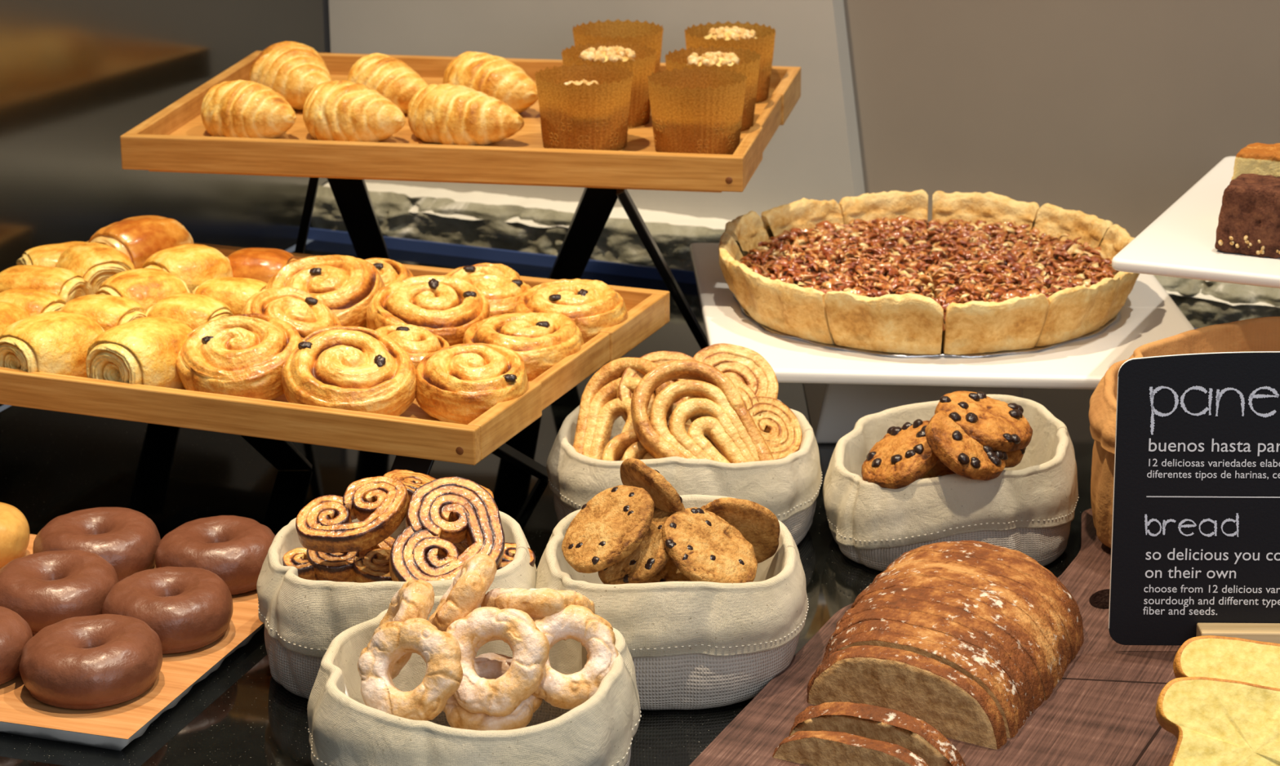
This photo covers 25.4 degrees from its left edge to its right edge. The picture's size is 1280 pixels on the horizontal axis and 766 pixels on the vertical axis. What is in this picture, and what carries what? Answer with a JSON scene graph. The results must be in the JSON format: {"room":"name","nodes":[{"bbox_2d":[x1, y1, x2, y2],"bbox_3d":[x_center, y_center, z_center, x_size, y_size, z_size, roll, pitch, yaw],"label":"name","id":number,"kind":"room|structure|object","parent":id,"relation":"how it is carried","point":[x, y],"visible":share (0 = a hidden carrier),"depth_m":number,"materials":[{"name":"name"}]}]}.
{"room":"buffet restaurant","nodes":[
{"label":"buffet restaurant","id":0,"kind":"room"},
{"bbox_2d":[0,0,328,406],"bbox_3d":[-0.903,-0.470,1.423,0.030,1.600,3.230,6,19,19],"label":"wall","id":1,"kind":"structure","parent":0,"point":[77,76],"depth_m":2.64,"materials":[{"name":"black paint"}]},
{"bbox_2d":[306,227,1196,328],"bbox_3d":[0.117,-0.099,2.846,1.050,0.012,0.004,7,19,23],"label":"baseboard","id":2,"kind":"structure","parent":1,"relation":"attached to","point":[326,235],"depth_m":2.96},
{"bbox_2d":[311,185,1279,328],"bbox_3d":[0.650,-0.054,2.631,2.200,0.052,0.040,7,19,23],"label":"trim","id":3,"kind":"structure","parent":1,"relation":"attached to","point":[619,242],"depth_m":2.95,"materials":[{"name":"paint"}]},
{"bbox_2d":[0,240,1107,765],"bbox_3d":[0.430,0.156,2.128,2.942,0.040,1.997,0,18,0],"label":"countertop","id":4,"kind":"structure","parent":0,"point":[53,464],"depth_m":2.28,"materials":[{"name":"black stone"}]},
{"bbox_2d":[0,533,264,750],"bbox_3d":[-0.479,0.170,2.018,0.420,0.013,0.310,5,19,17],"label":"tray","id":5,"kind":"object","parent":4,"relation":"on","point":[114,726],"visible":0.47,"depth_m":1.86,"materials":[{"name":"brown wood"}]},
{"bbox_2d":[0,502,29,568],"bbox_3d":[-0.500,0.114,2.108,0.091,0.038,0.089,3,18,10],"label":"doughnut","id":6,"kind":"object","parent":5,"relation":"on","point":[14,525],"visible":0.94,"depth_m":2.09,"materials":[{"name":"yellow food"}]},
{"bbox_2d":[0,605,32,684],"bbox_3d":[-0.457,0.177,1.910,0.093,0.039,0.092,-10,20,-28],"label":"doughnut","id":7,"kind":"object","parent":5,"relation":"on","point":[15,631],"visible":0.8,"depth_m":1.89,"materials":[{"name":"food"}]},
{"bbox_2d":[0,549,118,635],"bbox_3d":[-0.414,0.146,2.006,0.093,0.038,0.092,10,20,28],"label":"doughnut","id":8,"kind":"object","parent":5,"relation":"on","point":[45,588],"visible":0.83,"depth_m":1.98,"materials":[{"name":"food"}]},
{"bbox_2d":[18,613,162,709],"bbox_3d":[-0.365,0.183,1.889,0.094,0.038,0.097,14,23,38],"label":"doughnut","id":9,"kind":"object","parent":5,"relation":"on","point":[95,661],"visible":1,"depth_m":1.86,"materials":[{"name":"food"}]},
{"bbox_2d":[32,506,160,581],"bbox_3d":[-0.400,0.120,2.087,0.095,0.039,0.096,-7,19,-19],"label":"doughnut","id":10,"kind":"object","parent":5,"relation":"on","point":[126,538],"visible":0.73,"depth_m":2.07,"materials":[{"name":"food"}]},
{"bbox_2d":[102,566,233,653],"bbox_3d":[-0.328,0.156,1.973,0.090,0.038,0.093,-3,18,-10],"label":"doughnut","id":11,"kind":"object","parent":5,"relation":"on","point":[189,608],"visible":0.85,"depth_m":1.95,"materials":[{"name":"food"}]},
{"bbox_2d":[155,515,275,595],"bbox_3d":[-0.306,0.125,2.070,0.092,0.038,0.089,6,19,19],"label":"doughnut","id":12,"kind":"object","parent":5,"relation":"on","point":[233,548],"visible":0.78,"depth_m":2.04,"materials":[{"name":"food"}]},
{"bbox_2d":[240,435,548,479],"bbox_3d":[-0.280,0.017,2.353,0.424,0.097,0.377,7,19,21],"label":"tray stand","id":13,"kind":"object","parent":4,"relation":"on","point":[282,455],"visible":0.13,"depth_m":2.28,"materials":[{"name":"black metal"}]},
{"bbox_2d":[0,240,669,465],"bbox_3d":[-0.302,-0.036,2.309,0.550,0.031,0.390,7,19,21],"label":"serving tray","id":14,"kind":"object","parent":13,"relation":"on","point":[415,433],"visible":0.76,"depth_m":2.12,"materials":[{"name":"brown wood"}]},
{"bbox_2d":[0,301,29,333],"bbox_3d":[-0.519,-0.038,2.254,0.067,0.048,0.072,6,19,19],"label":"pain au chocolat","id":15,"kind":"object","parent":14,"relation":"on","point":[10,313],"visible":0.33,"depth_m":2.25,"materials":[{"name":"food"}]},
{"bbox_2d":[0,288,66,316],"bbox_3d":[-0.499,-0.053,2.306,0.067,0.045,0.061,8,19,24],"label":"pain au chocolat","id":16,"kind":"object","parent":14,"relation":"on","point":[33,301],"visible":0.27,"depth_m":2.29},
{"bbox_2d":[0,265,93,302],"bbox_3d":[-0.500,-0.072,2.363,0.079,0.048,0.065,6,19,19],"label":"pain au chocolat","id":17,"kind":"object","parent":14,"relation":"on","point":[66,283],"visible":0.31,"depth_m":2.34,"materials":[{"name":"food"}]},
{"bbox_2d":[16,241,87,266],"bbox_3d":[-0.499,-0.098,2.448,0.072,0.044,0.064,-8,19,-24],"label":"pain au chocolat","id":18,"kind":"object","parent":14,"relation":"on","point":[48,255],"visible":0.16,"depth_m":2.43,"materials":[{"name":"food"}]},
{"bbox_2d":[0,311,104,377],"bbox_3d":[-0.460,-0.027,2.214,0.071,0.052,0.082,13,22,36],"label":"roll","id":19,"kind":"object","parent":14,"relation":"on","point":[55,342],"visible":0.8,"depth_m":2.19,"materials":[{"name":"yellow food"}]},
{"bbox_2d":[55,242,135,294],"bbox_3d":[-0.464,-0.091,2.415,0.064,0.051,0.073,-10,20,-28],"label":"pain au chocolat","id":20,"kind":"object","parent":14,"relation":"on","point":[95,262],"visible":0.43,"depth_m":2.39,"materials":[{"name":"food"}]},
{"bbox_2d":[58,294,146,331],"bbox_3d":[-0.433,-0.047,2.284,0.072,0.046,0.064,8,19,24],"label":"pain au chocolat","id":21,"kind":"object","parent":14,"relation":"on","point":[108,311],"visible":0.25,"depth_m":2.26,"materials":[{"name":"yellow food"}]},
{"bbox_2d":[85,315,192,389],"bbox_3d":[-0.381,-0.021,2.185,0.073,0.056,0.082,10,21,30],"label":"roll","id":22,"kind":"object","parent":14,"relation":"on","point":[144,350],"visible":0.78,"depth_m":2.16,"materials":[{"name":"food"}]},
{"bbox_2d":[88,215,193,268],"bbox_3d":[-0.435,-0.113,2.464,0.075,0.062,0.088,12,21,33],"label":"bread roll","id":23,"kind":"object","parent":14,"relation":"on","point":[140,237],"visible":0.34,"depth_m":2.44,"materials":[{"name":"brown food"}]},
{"bbox_2d":[95,267,190,311],"bbox_3d":[-0.411,-0.068,2.343,0.070,0.050,0.067,-15,23,-38],"label":"pain au chocolat","id":24,"kind":"object","parent":14,"relation":"on","point":[146,286],"visible":0.34,"depth_m":2.32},
{"bbox_2d":[142,244,232,293],"bbox_3d":[-0.385,-0.089,2.405,0.071,0.053,0.072,17,24,42],"label":"pain au chocolat","id":25,"kind":"object","parent":14,"relation":"on","point":[195,264],"visible":0.35,"depth_m":2.38,"materials":[{"name":"food"}]},
{"bbox_2d":[145,293,233,329],"bbox_3d":[-0.362,-0.047,2.284,0.069,0.046,0.061,8,19,24],"label":"pain au chocolat","id":26,"kind":"object","parent":14,"relation":"on","point":[194,310],"visible":0.34,"depth_m":2.26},
{"bbox_2d":[192,276,266,315],"bbox_3d":[-0.337,-0.067,2.356,0.068,0.040,0.055,4,18,14],"label":"pain au chocolat","id":27,"kind":"object","parent":14,"relation":"on","point":[234,292],"visible":0.28,"depth_m":2.34,"materials":[{"name":"orange food"}]},
{"bbox_2d":[175,313,302,399],"bbox_3d":[-0.306,-0.018,2.173,0.100,0.058,0.092,13,22,36],"label":"roll","id":28,"kind":"object","parent":14,"relation":"on","point":[240,355],"visible":0.89,"depth_m":2.15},
{"bbox_2d":[226,247,297,283],"bbox_3d":[-0.325,-0.093,2.430,0.069,0.043,0.061,3,18,10],"label":"pain au chocolat","id":29,"kind":"object","parent":14,"relation":"on","point":[260,264],"visible":0.28,"depth_m":2.41,"materials":[{"name":"brown food"}]},
{"bbox_2d":[240,286,341,339],"bbox_3d":[-0.278,-0.046,2.268,0.082,0.052,0.080,8,20,26],"label":"roll","id":30,"kind":"object","parent":14,"relation":"on","point":[299,308],"visible":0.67,"depth_m":2.26,"materials":[{"name":"food"}]},
{"bbox_2d":[264,254,385,328],"bbox_3d":[-0.259,-0.070,2.329,0.096,0.061,0.095,-15,23,-37],"label":"roll","id":31,"kind":"object","parent":14,"relation":"on","point":[347,285],"visible":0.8,"depth_m":2.31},
{"bbox_2d":[281,325,417,416],"bbox_3d":[-0.217,-0.005,2.130,0.101,0.058,0.096,7,19,23],"label":"roll","id":32,"kind":"object","parent":14,"relation":"on","point":[346,367],"visible":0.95,"depth_m":2.11,"materials":[{"name":"food"}]},
{"bbox_2d":[364,257,413,286],"bbox_3d":[-0.227,-0.083,2.408,0.074,0.037,0.074,-3,18,-8],"label":"roll","id":33,"kind":"object","parent":14,"relation":"on","point":[390,271],"visible":0.3,"depth_m":2.41,"materials":[{"name":"food"}]},
{"bbox_2d":[374,324,449,369],"bbox_3d":[-0.181,-0.024,2.224,0.076,0.036,0.073,14,23,38],"label":"roll","id":34,"kind":"object","parent":14,"relation":"on","point":[418,342],"visible":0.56,"depth_m":2.22,"materials":[{"name":"food"}]},
{"bbox_2d":[366,275,490,346],"bbox_3d":[-0.171,-0.055,2.293,0.100,0.053,0.096,3,18,11],"label":"roll","id":35,"kind":"object","parent":14,"relation":"on","point":[446,306],"visible":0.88,"depth_m":2.27,"materials":[{"name":"food"}]},
{"bbox_2d":[415,342,528,424],"bbox_3d":[-0.126,0.000,2.132,0.085,0.046,0.090,-7,19,-18],"label":"roll","id":36,"kind":"object","parent":14,"relation":"on","point":[459,383],"visible":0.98,"depth_m":2.11,"materials":[{"name":"food"}]},
{"bbox_2d":[445,262,524,282],"bbox_3d":[-0.134,-0.079,2.394,0.079,0.036,0.073,-11,21,-30],"label":"roll","id":37,"kind":"object","parent":14,"relation":"on","point":[500,269],"visible":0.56,"depth_m":2.40,"materials":[{"name":"orange food"}]},
{"bbox_2d":[462,274,532,315],"bbox_3d":[-0.126,-0.069,2.365,0.081,0.034,0.084,10,21,30],"label":"roll","id":38,"kind":"object","parent":14,"relation":"on","point":[502,294],"visible":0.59,"depth_m":2.35,"materials":[{"name":"food"}]},
{"bbox_2d":[462,311,584,381],"bbox_3d":[-0.092,-0.030,2.236,0.096,0.040,0.103,0,18,2],"label":"roll","id":39,"kind":"object","parent":14,"relation":"on","point":[542,340],"visible":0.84,"depth_m":2.21,"materials":[{"name":"food"}]},
{"bbox_2d":[513,278,627,343],"bbox_3d":[-0.058,-0.056,2.308,0.090,0.044,0.095,15,23,40],"label":"roll","id":40,"kind":"object","parent":14,"relation":"on","point":[593,305],"visible":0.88,"depth_m":2.29,"materials":[{"name":"orange food"}]},
{"bbox_2d":[256,510,536,698],"bbox_3d":[-0.165,0.147,1.950,0.194,0.094,0.203,0,18,0],"label":"fabric basket","id":41,"kind":"object","parent":4,"relation":"on","point":[301,617],"visible":0.35,"depth_m":1.88,"materials":[{"name":"fabric"}]},
{"bbox_2d":[282,547,345,580],"bbox_3d":[-0.220,0.120,1.958,0.038,0.025,0.061,10,20,29],"label":"palmier","id":42,"kind":"object","parent":41,"relation":"in","point":[296,557],"visible":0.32,"depth_m":1.94,"materials":[{"name":"beige food"}]},
{"bbox_2d":[306,536,395,582],"bbox_3d":[-0.190,0.122,1.952,0.078,0.029,0.052,5,19,17],"label":"palmier","id":43,"kind":"object","parent":41,"relation":"in","point":[371,564],"visible":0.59,"depth_m":1.94,"materials":[{"name":"brown food"}]},
{"bbox_2d":[295,475,409,552],"bbox_3d":[-0.193,0.090,1.916,0.080,0.039,0.053,-8,19,-23],"label":"palmier","id":44,"kind":"object","parent":41,"relation":"on","point":[380,504],"visible":1,"depth_m":1.91,"materials":[{"name":"beige food"}]},
{"bbox_2d":[383,469,493,499],"bbox_3d":[-0.142,0.080,1.991,0.081,0.034,0.053,-3,18,-9],"label":"palmier","id":45,"kind":"object","parent":41,"relation":"on","point":[412,480],"visible":0.17,"depth_m":1.99,"materials":[{"name":"beige food"}]},
{"bbox_2d":[389,475,505,581],"bbox_3d":[-0.127,0.106,1.908,0.072,0.065,0.096,4,18,15],"label":"palmier","id":46,"kind":"object","parent":41,"relation":"on","point":[442,513],"visible":0.81,"depth_m":1.91,"materials":[{"name":"beige food"}]},
{"bbox_2d":[453,537,535,568],"bbox_3d":[-0.102,0.121,1.935,0.061,0.032,0.039,-2,18,-4],"label":"palmier","id":47,"kind":"object","parent":41,"relation":"in","point":[509,548],"visible":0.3,"depth_m":1.94,"materials":[{"name":"beige food"}]},
{"bbox_2d":[306,595,641,765],"bbox_3d":[-0.102,0.208,1.755,0.207,0.096,0.225,0,18,3],"label":"fabric basket","id":48,"kind":"object","parent":4,"relation":"on","point":[344,731],"visible":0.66,"depth_m":1.67,"materials":[{"name":"fabric"}]},
{"bbox_2d":[378,578,434,679],"bbox_3d":[-0.146,0.150,1.740,0.044,0.062,0.066,3,18,11],"label":"donut","id":49,"kind":"object","parent":48,"relation":"in","point":[415,598],"visible":0.59,"depth_m":1.72,"materials":[{"name":"beige food"}]},
{"bbox_2d":[357,617,462,720],"bbox_3d":[-0.138,0.174,1.698,0.068,0.060,0.045,10,20,28],"label":"donut","id":50,"kind":"object","parent":48,"relation":"in","point":[441,651],"visible":0.95,"depth_m":1.69,"materials":[{"name":"beige food"}]},
{"bbox_2d":[428,553,497,631],"bbox_3d":[-0.112,0.135,1.759,0.046,0.061,0.067,6,19,19],"label":"donut","id":51,"kind":"object","parent":48,"relation":"in","point":[468,589],"visible":0.78,"depth_m":1.73,"materials":[{"name":"beige food"}]},
{"bbox_2d":[442,652,542,730],"bbox_3d":[-0.091,0.191,1.734,0.062,0.038,0.060,-8,19,-22],"label":"donut","id":52,"kind":"object","parent":48,"relation":"in","point":[491,665],"visible":0.38,"depth_m":1.72,"materials":[{"name":"beige food"}]},
{"bbox_2d":[445,606,549,716],"bbox_3d":[-0.089,0.168,1.715,0.068,0.058,0.048,5,18,16],"label":"donut","id":53,"kind":"object","parent":48,"relation":"in","point":[499,696],"visible":0.92,"depth_m":1.71,"materials":[{"name":"beige food"}]},
{"bbox_2d":[480,587,595,618],"bbox_3d":[-0.063,0.140,1.764,0.070,0.043,0.064,2,18,6],"label":"donut","id":54,"kind":"object","parent":48,"relation":"on","point":[540,602],"visible":0.7,"depth_m":1.74,"materials":[{"name":"beige food"}]},
{"bbox_2d":[532,604,618,709],"bbox_3d":[-0.045,0.167,1.730,0.064,0.056,0.048,-4,18,-10],"label":"donut","id":55,"kind":"object","parent":48,"relation":"in","point":[579,623],"visible":0.79,"depth_m":1.72,"materials":[{"name":"beige food"}]},
{"bbox_2d":[294,177,708,349],"bbox_3d":[-0.147,-0.123,2.622,0.445,0.199,0.301,3,18,10],"label":"tray stand","id":56,"kind":"object","parent":4,"relation":"on","point":[595,206],"visible":0.17,"depth_m":2.56,"materials":[{"name":"black metal"}]},
{"bbox_2d":[120,50,800,192],"bbox_3d":[-0.149,-0.245,2.618,0.550,0.034,0.390,3,18,10],"label":"serving tray","id":57,"kind":"object","parent":56,"relation":"on","point":[175,139],"visible":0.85,"depth_m":2.45,"materials":[{"name":"brown wood"}]},
{"bbox_2d":[200,80,296,138],"bbox_3d":[-0.357,-0.247,2.556,0.102,0.051,0.066,13,22,36],"label":"croissant","id":58,"kind":"object","parent":57,"relation":"on","point":[242,108],"visible":0.96,"depth_m":2.53,"materials":[{"name":"beige food"}]},
{"bbox_2d":[248,40,332,110],"bbox_3d":[-0.327,-0.291,2.682,0.076,0.057,0.116,-8,19,-23],"label":"croissant","id":59,"kind":"object","parent":57,"relation":"on","point":[291,69],"visible":0.68,"depth_m":2.65,"materials":[{"name":"food"}]},
{"bbox_2d":[302,80,405,142],"bbox_3d":[-0.260,-0.244,2.540,0.105,0.053,0.069,11,21,31],"label":"croissant","id":60,"kind":"object","parent":57,"relation":"on","point":[343,110],"visible":0.94,"depth_m":2.52,"materials":[{"name":"food"}]},
{"bbox_2d":[346,53,428,114],"bbox_3d":[-0.237,-0.281,2.660,0.066,0.050,0.104,-14,22,-36],"label":"croissant","id":61,"kind":"object","parent":57,"relation":"on","point":[392,77],"visible":0.56,"depth_m":2.63,"materials":[{"name":"beige food"}]},
{"bbox_2d":[407,83,524,145],"bbox_3d":[-0.159,-0.240,2.531,0.117,0.050,0.066,10,20,28],"label":"croissant","id":62,"kind":"object","parent":57,"relation":"on","point":[446,113],"visible":1,"depth_m":2.51,"materials":[{"name":"beige food"}]},
{"bbox_2d":[442,51,537,113],"bbox_3d":[-0.143,-0.281,2.655,0.071,0.052,0.116,-16,23,-40],"label":"croissant","id":63,"kind":"object","parent":57,"relation":"on","point":[500,78],"visible":0.7,"depth_m":2.63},
{"bbox_2d":[534,62,633,151],"bbox_3d":[-0.049,-0.242,2.510,0.087,0.066,0.087,-3,18,-9],"label":"muffin","id":64,"kind":"object","parent":57,"relation":"on","point":[584,106],"visible":0.99,"depth_m":2.48,"materials":[{"name":"paper"}]},
{"bbox_2d":[561,41,656,128],"bbox_3d":[-0.028,-0.274,2.605,0.087,0.068,0.087,-8,19,-22],"label":"muffin","id":65,"kind":"object","parent":57,"relation":"on","point":[639,60],"visible":0.53,"depth_m":2.58,"materials":[{"name":"paper"}]},
{"bbox_2d":[572,18,663,74],"bbox_3d":[-0.021,-0.308,2.714,0.087,0.066,0.087,-13,22,-34],"label":"muffin","id":66,"kind":"object","parent":57,"relation":"on","point":[637,32],"visible":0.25,"depth_m":2.73,"materials":[{"name":"paper"}]},
{"bbox_2d":[647,66,746,155],"bbox_3d":[0.050,-0.237,2.492,0.087,0.066,0.087,9,20,27],"label":"muffin","id":67,"kind":"object","parent":57,"relation":"on","point":[695,110],"visible":0.98,"depth_m":2.46,"materials":[{"name":"paper"}]},
{"bbox_2d":[665,45,760,131],"bbox_3d":[0.066,-0.268,2.584,0.087,0.068,0.087,8,19,24],"label":"muffin","id":68,"kind":"object","parent":57,"relation":"on","point":[747,62],"visible":0.48,"depth_m":2.57,"materials":[{"name":"paper"}]},
{"bbox_2d":[684,21,775,103],"bbox_3d":[0.086,-0.305,2.700,0.087,0.068,0.087,3,18,12],"label":"muffin","id":69,"kind":"object","parent":57,"relation":"on","point":[757,37],"visible":0.48,"depth_m":2.68,"materials":[{"name":"paper"}]},
{"bbox_2d":[534,494,808,709],"bbox_3d":[0.021,0.146,1.953,0.190,0.092,0.210,-4,18,-10],"label":"fabric basket","id":70,"kind":"object","parent":4,"relation":"on","point":[691,645],"visible":0.55,"depth_m":1.86,"materials":[{"name":"fabric"}]},
{"bbox_2d":[561,484,654,573],"bbox_3d":[-0.022,0.098,1.907,0.064,0.047,0.065,3,18,10],"label":"cookie","id":71,"kind":"object","parent":70,"relation":"in","point":[612,524],"visible":1,"depth_m":1.90,"materials":[{"name":"brown food"}]},
{"bbox_2d":[597,508,671,584],"bbox_3d":[-0.002,0.112,1.915,0.056,0.044,0.066,-14,22,-35],"label":"cookie","id":72,"kind":"object","parent":70,"relation":"in","point":[651,556],"visible":0.56,"depth_m":1.90,"materials":[{"name":"brown food"}]},
{"bbox_2d":[620,457,685,514],"bbox_3d":[0.009,0.077,1.937,0.034,0.058,0.065,-12,21,-33],"label":"cookie","id":73,"kind":"object","parent":70,"relation":"in","point":[633,472],"visible":0.7,"depth_m":1.92,"materials":[{"name":"brown food"}]},
{"bbox_2d":[641,558,692,582],"bbox_3d":[0.022,0.127,1.946,0.068,0.040,0.056,-7,19,-20],"label":"cookie","id":74,"kind":"object","parent":70,"relation":"in","point":[669,572],"visible":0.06,"depth_m":1.93,"materials":[{"name":"brown food"}]},
{"bbox_2d":[661,506,757,582],"bbox_3d":[0.047,0.113,1.905,0.058,0.046,0.070,13,22,36],"label":"cookie","id":75,"kind":"object","parent":70,"relation":"in","point":[703,545],"visible":0.94,"depth_m":1.90,"materials":[{"name":"brown food"}]},
{"bbox_2d":[700,497,780,563],"bbox_3d":[0.066,0.102,1.956,0.063,0.060,0.036,2,18,8],"label":"cookie","id":76,"kind":"object","parent":70,"relation":"in","point":[757,523],"visible":0.5,"depth_m":1.94,"materials":[{"name":"brown food"}]},
{"bbox_2d":[546,399,822,545],"bbox_3d":[0.034,0.070,2.193,0.216,0.089,0.208,-1,18,-1],"label":"fabric basket","id":77,"kind":"object","parent":4,"relation":"on","point":[789,486],"visible":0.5,"depth_m":2.12,"materials":[{"name":"fabric"}]},
{"bbox_2d":[573,356,673,460],"bbox_3d":[-0.016,0.032,2.177,0.074,0.089,0.089,9,20,26],"label":"pastry","id":78,"kind":"object","parent":77,"relation":"in","point":[599,406],"visible":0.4,"depth_m":2.18,"materials":[{"name":"beige food"}]},
{"bbox_2d":[600,428,655,460],"bbox_3d":[0.007,0.062,2.137,0.074,0.044,0.060,3,18,11],"label":"pastry","id":79,"kind":"object","parent":77,"relation":"in","point":[627,443],"visible":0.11,"depth_m":2.14,"materials":[{"name":"food"}]},
{"bbox_2d":[616,342,778,432],"bbox_3d":[0.046,0.013,2.197,0.128,0.074,0.065,-5,18,-14],"label":"pastry","id":80,"kind":"object","parent":77,"relation":"in","point":[744,364],"visible":0.32,"depth_m":2.20,"materials":[{"name":"beige food"}]},
{"bbox_2d":[630,359,773,462],"bbox_3d":[0.043,0.037,2.134,0.083,0.096,0.099,-13,22,-34],"label":"pastry","id":81,"kind":"object","parent":77,"relation":"in","point":[726,419],"visible":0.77,"depth_m":2.13,"materials":[{"name":"food"}]},
{"bbox_2d":[687,375,802,459],"bbox_3d":[0.081,0.030,2.176,0.089,0.069,0.056,-1,18,-2],"label":"pastry","id":82,"kind":"object","parent":77,"relation":"in","point":[779,426],"visible":0.34,"depth_m":2.18,"materials":[{"name":"food"}]},
{"bbox_2d":[688,508,1181,765],"bbox_3d":[0.342,0.179,1.967,0.657,0.015,0.617,0,18,2],"label":"cutting board","id":83,"kind":"object","parent":4,"relation":"on","point":[1101,711],"visible":0.41,"depth_m":1.85,"materials":[{"name":"brown wood"}]},
{"bbox_2d":[772,729,928,765],"bbox_3d":[0.133,0.237,1.757,0.119,0.036,0.018,9,20,28],"label":"bread slice","id":84,"kind":"object","parent":83,"relation":"on","point":[810,748],"visible":0.98,"depth_m":1.75,"materials":[{"name":"brown food"}]},
{"bbox_2d":[788,701,965,765],"bbox_3d":[0.148,0.226,1.780,0.127,0.046,0.018,10,21,30],"label":"bread slice","id":85,"kind":"object","parent":83,"relation":"on","point":[916,735],"visible":0.53,"depth_m":1.77,"materials":[{"name":"brown food"}]},
{"bbox_2d":[806,540,1084,749],"bbox_3d":[0.210,0.168,1.920,0.162,0.068,0.264,7,19,21],"label":"bread loaf","id":86,"kind":"object","parent":83,"relation":"on","point":[966,639],"visible":0.88,"depth_m":1.85,"materials":[{"name":"brown food"}]},
{"bbox_2d":[1088,316,1279,547],"bbox_3d":[0.463,0.051,2.107,0.261,0.143,0.242,-3,18,-9],"label":"basket","id":87,"kind":"object","parent":83,"relation":"on","point":[1257,334],"visible":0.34,"depth_m":2.13,"materials":[{"name":"brown fabric"}]},
{"bbox_2d":[1108,351,1279,644],"bbox_3d":[0.428,0.084,1.900,0.220,0.211,0.051,0,18,2],"label":"chalkboard sign","id":88,"kind":"object","parent":83,"relation":"on","point":[1195,544],"visible":1,"depth_m":1.90,"materials":[{"name":"black"}]},
{"bbox_2d":[1155,676,1279,765],"bbox_3d":[0.363,0.223,1.677,0.119,0.079,0.075,3,18,11],"label":"slice","id":89,"kind":"object","parent":83,"relation":"on","point":[1213,721],"visible":1,"depth_m":1.68,"materials":[{"name":"yellow food"}]},
{"bbox_2d":[1173,635,1279,688],"bbox_3d":[0.387,0.203,1.738,0.120,0.079,0.075,3,18,9],"label":"slice","id":90,"kind":"object","parent":83,"relation":"on","point":[1231,658],"visible":0.41,"depth_m":1.75,"materials":[{"name":"yellow food"}]},
{"bbox_2d":[689,242,1194,443],"bbox_3d":[0.257,-0.019,2.449,0.421,0.100,0.433,0,18,0],"label":"cake stand","id":91,"kind":"object","parent":4,"relation":"on","point":[842,388],"visible":0.38,"depth_m":2.33,"materials":[{"name":"white ceramic"}]},
{"bbox_2d":[718,189,1139,357],"bbox_3d":[0.248,-0.097,2.437,0.361,0.057,0.363,2,18,7],"label":"tart","id":92,"kind":"object","parent":91,"relation":"on","point":[990,273],"visible":0.97,"depth_m":2.40,"materials":[{"name":"brown food"}]},
{"bbox_2d":[822,394,1079,571],"bbox_3d":[0.237,0.075,2.160,0.196,0.098,0.179,-1,18,-3],"label":"fabric basket","id":93,"kind":"object","parent":4,"relation":"on","point":[1028,508],"visible":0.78,"depth_m":2.10,"materials":[{"name":"fabric"}]},
{"bbox_2d":[861,418,939,488],"bbox_3d":[0.196,0.054,2.111,0.061,0.046,0.068,-8,19,-23],"label":"cookie","id":94,"kind":"object","parent":93,"relation":"in","point":[904,455],"visible":0.85,"depth_m":2.10,"materials":[{"name":"brown food"}]},
{"bbox_2d":[920,459,955,478],"bbox_3d":[0.216,0.064,2.130,0.069,0.033,0.070,12,21,33],"label":"cookie","id":95,"kind":"object","parent":93,"relation":"in","point":[940,468],"visible":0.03,"depth_m":2.11,"materials":[{"name":"brown food"}]},
{"bbox_2d":[924,409,1008,480],"bbox_3d":[0.240,0.045,2.082,0.058,0.044,0.067,10,21,30],"label":"cookie","id":96,"kind":"object","parent":93,"relation":"in","point":[963,455],"visible":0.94,"depth_m":2.06,"materials":[{"name":"brown food"}]},
{"bbox_2d":[934,391,1032,451],"bbox_3d":[0.256,0.027,2.106,0.072,0.034,0.074,4,18,14],"label":"cookie","id":97,"kind":"object","parent":93,"relation":"in","point":[1000,425],"visible":0.98,"depth_m":2.09,"materials":[{"name":"brown food"}]},
{"bbox_2d":[1004,447,1026,467],"bbox_3d":[0.253,0.041,2.116,0.068,0.033,0.070,-11,21,-31],"label":"cookie","id":98,"kind":"object","parent":93,"relation":"in","point":[1015,457],"visible":0.2,"depth_m":2.10,"materials":[{"name":"brown food"}]},
{"bbox_2d":[1111,155,1279,288],"bbox_3d":[0.625,-0.030,2.313,0.400,0.200,0.383,8,19,23],"label":"cake plate","id":99,"kind":"object","parent":4,"relation":"on","point":[1180,242],"visible":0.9,"depth_m":2.22,"materials":[{"name":"white ceramic"}]},
{"bbox_2d":[1214,173,1279,258],"bbox_3d":[0.498,-0.131,2.212,0.087,0.054,0.063,8,19,23],"label":"chocolate cake","id":100,"kind":"object","parent":99,"relation":"on","point":[1249,219],"visible":1,"depth_m":2.19,"materials":[{"name":"brown food"}]},
{"bbox_2d":[1231,142,1279,180],"bbox_3d":[0.516,-0.156,2.274,0.085,0.065,0.053,8,19,23],"label":"cake slice","id":101,"kind":"object","parent":99,"relation":"on","point":[1259,158],"visible":0.42,"depth_m":2.26,"materials":[{"name":"beige food"}]},
{"bbox_2d":[322,0,1279,237],"bbox_3d":[0.849,-0.753,2.435,2.650,1.500,0.049,7,19,23],"label":"wall","id":102,"kind":"structure","parent":0,"point":[1112,110],"depth_m":2.77,"materials":[{"name":"beige paint"}]},
{"bbox_2d":[328,0,865,220],"bbox_3d":[-0.053,-0.736,2.823,0.609,1.158,0.030,7,19,23],"label":"wall panel","id":103,"kind":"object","parent":102,"relation":"attached to","point":[815,154],"depth_m":2.90,"materials":[{"name":"grey paint"}]},
{"bbox_2d":[322,182,1277,306],"bbox_3d":[0.668,-0.084,2.665,2.200,0.019,0.108,7,19,23],"label":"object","id":104,"kind":"structure","parent":102,"relation":"attached to","point":[648,215],"depth_m":2.98,"materials":[{"name":"white"}]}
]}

